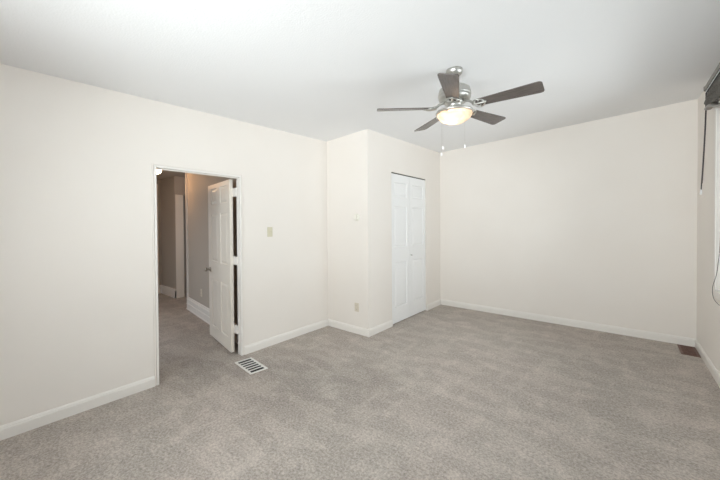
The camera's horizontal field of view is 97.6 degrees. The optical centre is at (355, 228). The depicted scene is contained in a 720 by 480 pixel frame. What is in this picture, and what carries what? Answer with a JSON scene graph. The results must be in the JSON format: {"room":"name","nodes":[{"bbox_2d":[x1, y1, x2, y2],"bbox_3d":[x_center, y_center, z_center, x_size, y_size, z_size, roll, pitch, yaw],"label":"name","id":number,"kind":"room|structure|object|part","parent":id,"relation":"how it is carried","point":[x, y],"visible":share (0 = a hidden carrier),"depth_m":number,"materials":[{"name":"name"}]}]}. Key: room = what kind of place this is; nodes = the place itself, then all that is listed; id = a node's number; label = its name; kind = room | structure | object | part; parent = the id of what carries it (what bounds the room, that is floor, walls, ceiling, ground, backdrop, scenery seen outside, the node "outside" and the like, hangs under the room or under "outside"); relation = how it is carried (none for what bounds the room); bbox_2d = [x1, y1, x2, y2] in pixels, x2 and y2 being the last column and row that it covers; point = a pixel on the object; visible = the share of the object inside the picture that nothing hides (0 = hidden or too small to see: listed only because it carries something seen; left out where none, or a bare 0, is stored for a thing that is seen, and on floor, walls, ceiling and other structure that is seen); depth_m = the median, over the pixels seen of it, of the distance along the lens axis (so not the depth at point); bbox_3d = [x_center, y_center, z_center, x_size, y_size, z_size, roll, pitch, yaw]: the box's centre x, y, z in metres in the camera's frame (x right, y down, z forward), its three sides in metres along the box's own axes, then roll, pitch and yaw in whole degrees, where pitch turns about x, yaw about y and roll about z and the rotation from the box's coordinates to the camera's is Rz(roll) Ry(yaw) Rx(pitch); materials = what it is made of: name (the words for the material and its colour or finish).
{"room":"empty bedroom","nodes":[
{"label":"empty bedroom","id":0,"kind":"room"},
{"bbox_2d":[157,179,161,284],"bbox_3d":[-4.776,0.201,6.388,0.120,2.560,1.720,0,1,40],"label":"wall","id":1,"kind":"structure","parent":0,"point":[158,180],"depth_m":6.88,"materials":[{"name":"beige paint"}]},
{"bbox_2d":[157,184,159,293],"bbox_3d":[-4.591,0.235,6.495,0.025,2.385,0.940,0,1,40],"label":"trim","id":2,"kind":"structure","parent":1,"relation":"attached to","point":[157,184],"depth_m":6.84,"materials":[{"name":"beige paint"}]},
{"bbox_2d":[0,64,327,425],"bbox_3d":[-1.249,0.062,3.679,0.075,2.851,7.067,0,1,40],"label":"wall","id":3,"kind":"structure","parent":0,"point":[77,317],"depth_m":2.62,"materials":[{"name":"beige paint"}]},
{"bbox_2d":[0,376,154,440],"bbox_3d":[-2.625,1.419,1.974,0.014,0.096,2.412,0,1,40],"label":"baseboard","id":4,"kind":"structure","parent":3,"relation":"attached to","point":[29,423],"depth_m":2.46,"materials":[{"name":"white paint"}]},
{"bbox_2d":[151,163,244,385],"bbox_3d":[-1.598,0.419,3.261,0.090,2.052,0.906,0,1,40],"label":"trim","id":5,"kind":"structure","parent":3,"relation":"attached to","point":[239,179],"depth_m":3.24,"materials":[{"name":"white paint"}]},
{"bbox_2d":[204,179,237,352],"bbox_3d":[-1.672,0.431,3.911,0.180,1.990,0.902,-1,1,-41],"label":"door","id":6,"kind":"structure","parent":3,"relation":"in","point":[222,260],"depth_m":3.84,"materials":[{"name":"beige paint"}]},
{"bbox_2d":[267,227,272,236],"bbox_3d":[-1.045,0.041,3.848,0.020,0.118,0.072,0,1,40],"label":"light switch","id":7,"kind":"object","parent":3,"relation":"attached to","point":[269,229],"visible":1,"depth_m":3.84,"materials":[{"name":"beige plastic"}]},
{"bbox_2d":[244,319,327,354],"bbox_3d":[-0.835,1.382,4.107,0.014,0.096,1.346,0,1,40],"label":"baseboard","id":8,"kind":"structure","parent":3,"relation":"attached to","point":[250,348],"depth_m":4.01,"materials":[{"name":"white paint"}]},
{"bbox_2d":[156,170,184,179],"bbox_3d":[-3.199,-1.112,5.695,5.540,0.100,2.960,0,1,40],"label":"ceiling","id":9,"kind":"structure","parent":0,"point":[164,174],"depth_m":6.22,"materials":[{"name":"beige paint"}]},
{"bbox_2d":[161,176,184,288],"bbox_3d":[-3.632,0.185,7.066,0.760,2.560,1.050,0,1,40],"label":"wall","id":10,"kind":"structure","parent":0,"point":[173,185],"depth_m":6.61,"materials":[{"name":"beige paint"}]},
{"bbox_2d":[161,285,175,297],"bbox_3d":[-3.953,1.329,6.657,0.760,0.185,0.020,0,1,40],"label":"baseboard","id":11,"kind":"structure","parent":10,"relation":"attached to","point":[166,290],"depth_m":6.64,"materials":[{"name":"white paint"}]},
{"bbox_2d":[175,194,186,297],"bbox_3d":[-3.506,0.359,6.830,0.318,2.115,0.834,0,1,40],"label":"door","id":12,"kind":"structure","parent":10,"relation":"in","point":[180,216],"depth_m":6.47,"materials":[{"name":"beige paint"}]},
{"bbox_2d":[187,173,237,324],"bbox_3d":[-2.086,0.202,4.700,0.119,2.560,2.567,-1,1,-43],"label":"wall","id":13,"kind":"structure","parent":0,"point":[197,184],"depth_m":5.03,"materials":[{"name":"beige paint"}]},
{"bbox_2d":[185,173,188,308],"bbox_3d":[-2.938,0.183,5.623,0.166,2.488,0.065,-1,1,-43],"label":"trim","id":14,"kind":"structure","parent":13,"relation":"attached to","point":[186,187],"depth_m":5.55,"materials":[{"name":"white paint"}]},
{"bbox_2d":[186,297,237,343],"bbox_3d":[-2.157,1.323,4.689,0.030,0.218,2.496,-1,1,-43],"label":"baseboard","id":15,"kind":"structure","parent":13,"relation":"attached to","point":[201,311],"depth_m":5.04,"materials":[{"name":"white paint"}]},
{"bbox_2d":[327,129,372,328],"bbox_3d":[-0.097,0.059,4.409,0.752,2.824,0.100,0,1,40],"label":"wall","id":16,"kind":"structure","parent":0,"point":[349,157],"depth_m":4.33,"materials":[{"name":"beige paint"}]},
{"bbox_2d":[328,319,369,336],"bbox_3d":[-0.114,1.374,4.371,0.752,0.096,0.014,0,1,40],"label":"baseboard","id":17,"kind":"structure","parent":16,"relation":"attached to","point":[343,326],"depth_m":4.35,"materials":[{"name":"white paint"}]},
{"bbox_2d":[353,213,359,220],"bbox_3d":[0.004,-0.152,4.236,0.104,0.104,0.031,0,1,40],"label":"thermostat","id":18,"kind":"object","parent":16,"relation":"attached to","point":[356,216],"visible":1,"depth_m":4.22,"materials":[{"name":"white plastic"}]},
{"bbox_2d":[355,303,358,311],"bbox_3d":[0.011,1.065,4.265,0.072,0.118,0.008,0,1,40],"label":"wall outlet","id":19,"kind":"object","parent":16,"relation":"attached to","point":[356,304],"visible":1,"depth_m":4.25,"materials":[{"name":"beige plastic"}]},
{"bbox_2d":[0,293,719,479],"bbox_3d":[-1.780,1.476,4.154,9.707,0.080,7.077,0,1,40],"label":"floor","id":20,"kind":"structure","parent":0,"point":[443,392],"depth_m":2.46,"materials":[{"name":"grey carpet"}]},
{"bbox_2d":[235,357,267,374],"bbox_3d":[-1.102,1.438,3.310,0.190,0.007,0.375,-1,1,-44],"label":"floor vent","id":21,"kind":"object","parent":20,"relation":"in","point":[250,365],"visible":1,"depth_m":3.30,"materials":[{"name":"white metal"}]},
{"bbox_2d":[677,344,700,357],"bbox_3d":[3.816,1.401,3.617,0.150,0.007,0.360,0,1,40],"label":"floor vent","id":22,"kind":"object","parent":20,"relation":"in","point":[685,350],"visible":1,"depth_m":3.61,"materials":[{"name":"brown metal"}]},
{"bbox_2d":[0,0,719,152],"bbox_3d":[0.323,-1.361,2.341,4.167,0.494,7.077,0,1,40],"label":"ceiling","id":23,"kind":"structure","parent":0,"point":[323,70],"depth_m":2.33,"materials":[{"name":"white paint"}]},
{"bbox_2d":[377,66,544,155],"bbox_3d":[0.865,-0.972,2.623,1.212,0.718,1.265,0,1,40],"label":"ceiling fan","id":24,"kind":"object","parent":23,"relation":"hanging from","point":[453,94],"visible":1,"depth_m":2.53,"materials":[{"name":"silver metal"}]},
{"bbox_3d":[0.417,-1.010,2.671,0.475,0.007,0.140,0,13,3],"label":"blade","id":25,"kind":"part","parent":24,"relation":"part of","materials":[{"name":"brown wood"}]},
{"bbox_3d":[0.722,-1.016,3.047,0.140,0.007,0.475,-13,4,-14],"label":"blade","id":26,"kind":"part","parent":24,"relation":"part of","materials":[{"name":"brown wood"}]},
{"bbox_3d":[0.681,-1.007,2.264,0.140,0.007,0.475,13,5,20],"label":"blade","id":27,"kind":"part","parent":24,"relation":"part of","materials":[{"name":"brown wood"}]},
{"bbox_3d":[0.830,-0.927,2.650,0.286,0.088,0.286,0,1,40],"label":"lamp shade","id":28,"kind":"part","parent":24,"relation":"part of","materials":[{"name":"white glass"}]},
{"bbox_3d":[1.175,-1.017,2.873,0.475,0.007,0.140,-1,-12,-33],"label":"blade","id":29,"kind":"part","parent":24,"relation":"part of","materials":[{"name":"brown wood"}]},
{"bbox_3d":[1.150,-1.011,2.389,0.475,0.007,0.140,0,-12,39],"label":"blade","id":30,"kind":"part","parent":24,"relation":"part of","materials":[{"name":"brown wood"}]},
{"bbox_2d":[372,131,440,326],"bbox_3d":[0.844,0.018,5.031,0.110,2.880,2.063,0,1,40],"label":"wall","id":31,"kind":"structure","parent":0,"point":[389,154],"depth_m":4.53,"materials":[{"name":"beige paint"}]},
{"bbox_2d":[369,320,392,335],"bbox_3d":[0.352,1.371,4.352,0.014,0.096,0.556,0,1,40],"label":"baseboard","id":32,"kind":"structure","parent":31,"relation":"attached to","point":[388,324],"depth_m":4.33,"materials":[{"name":"white paint"}]},
{"bbox_2d":[391,172,425,323],"bbox_3d":[0.847,0.284,4.973,0.061,2.220,1.046,0,1,40],"label":"door","id":33,"kind":"structure","parent":31,"relation":"in","point":[407,192],"depth_m":4.92,"materials":[{"name":"white paint"}]},
{"bbox_2d":[426,299,440,310],"bbox_3d":[1.388,1.350,5.586,0.014,0.096,0.549,0,1,40],"label":"baseboard","id":34,"kind":"structure","parent":31,"relation":"attached to","point":[438,302],"depth_m":5.55,"materials":[{"name":"white paint"}]},
{"bbox_2d":[440,99,697,338],"bbox_3d":[2.581,-0.068,4.997,4.097,3.030,0.120,0,1,40],"label":"wall","id":35,"kind":"structure","parent":0,"point":[595,221],"depth_m":4.41,"materials":[{"name":"beige paint"}]},
{"bbox_2d":[441,299,695,346],"bbox_3d":[2.795,1.350,4.754,3.211,0.096,0.014,0,1,40],"label":"baseboard","id":36,"kind":"structure","parent":35,"relation":"attached to","point":[674,339],"depth_m":4.43,"materials":[{"name":"white paint"}]},
{"bbox_2d":[697,91,719,373],"bbox_3d":[1.833,-0.016,1.012,0.120,3.026,6.947,0,1,40],"label":"wall","id":37,"kind":"structure","parent":0,"point":[708,310],"depth_m":3.26,"materials":[{"name":"beige paint"}]},
{"bbox_2d":[695,339,719,387],"bbox_3d":[1.825,1.399,1.112,0.014,0.096,6.813,0,1,40],"label":"baseboard","id":38,"kind":"structure","parent":37,"relation":"attached to","point":[705,358],"depth_m":3.17,"materials":[{"name":"white paint"}]},
{"bbox_2d":[700,63,719,304],"bbox_3d":[2.010,-0.340,1.383,0.088,2.081,4.562,0,1,40],"label":"roman shade","id":39,"kind":"object","parent":37,"relation":"attached to","point":[712,88],"visible":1,"depth_m":2.90,"materials":[{"name":"grey fabric"}]},
{"bbox_3d":[3.454,-0.873,3.128,0.044,0.970,0.013,0,1,32],"label":"pull cord","id":40,"kind":"part","parent":39,"relation":"part of","materials":[{"name":"fabric"}]},
{"bbox_3d":[2.008,-1.352,1.357,0.060,0.048,4.545,0,1,40],"label":"head rail","id":41,"kind":"part","parent":39,"relation":"part of","materials":[{"name":"grey"}]},
{"bbox_2d":[713,100,719,300],"bbox_3d":[2.058,-0.247,1.304,0.130,1.840,4.300,0,1,40],"label":"window","id":42,"kind":"structure","parent":37,"relation":"in","point":[716,293],"depth_m":2.95,"materials":[{"name":"white paint"}]}
]}

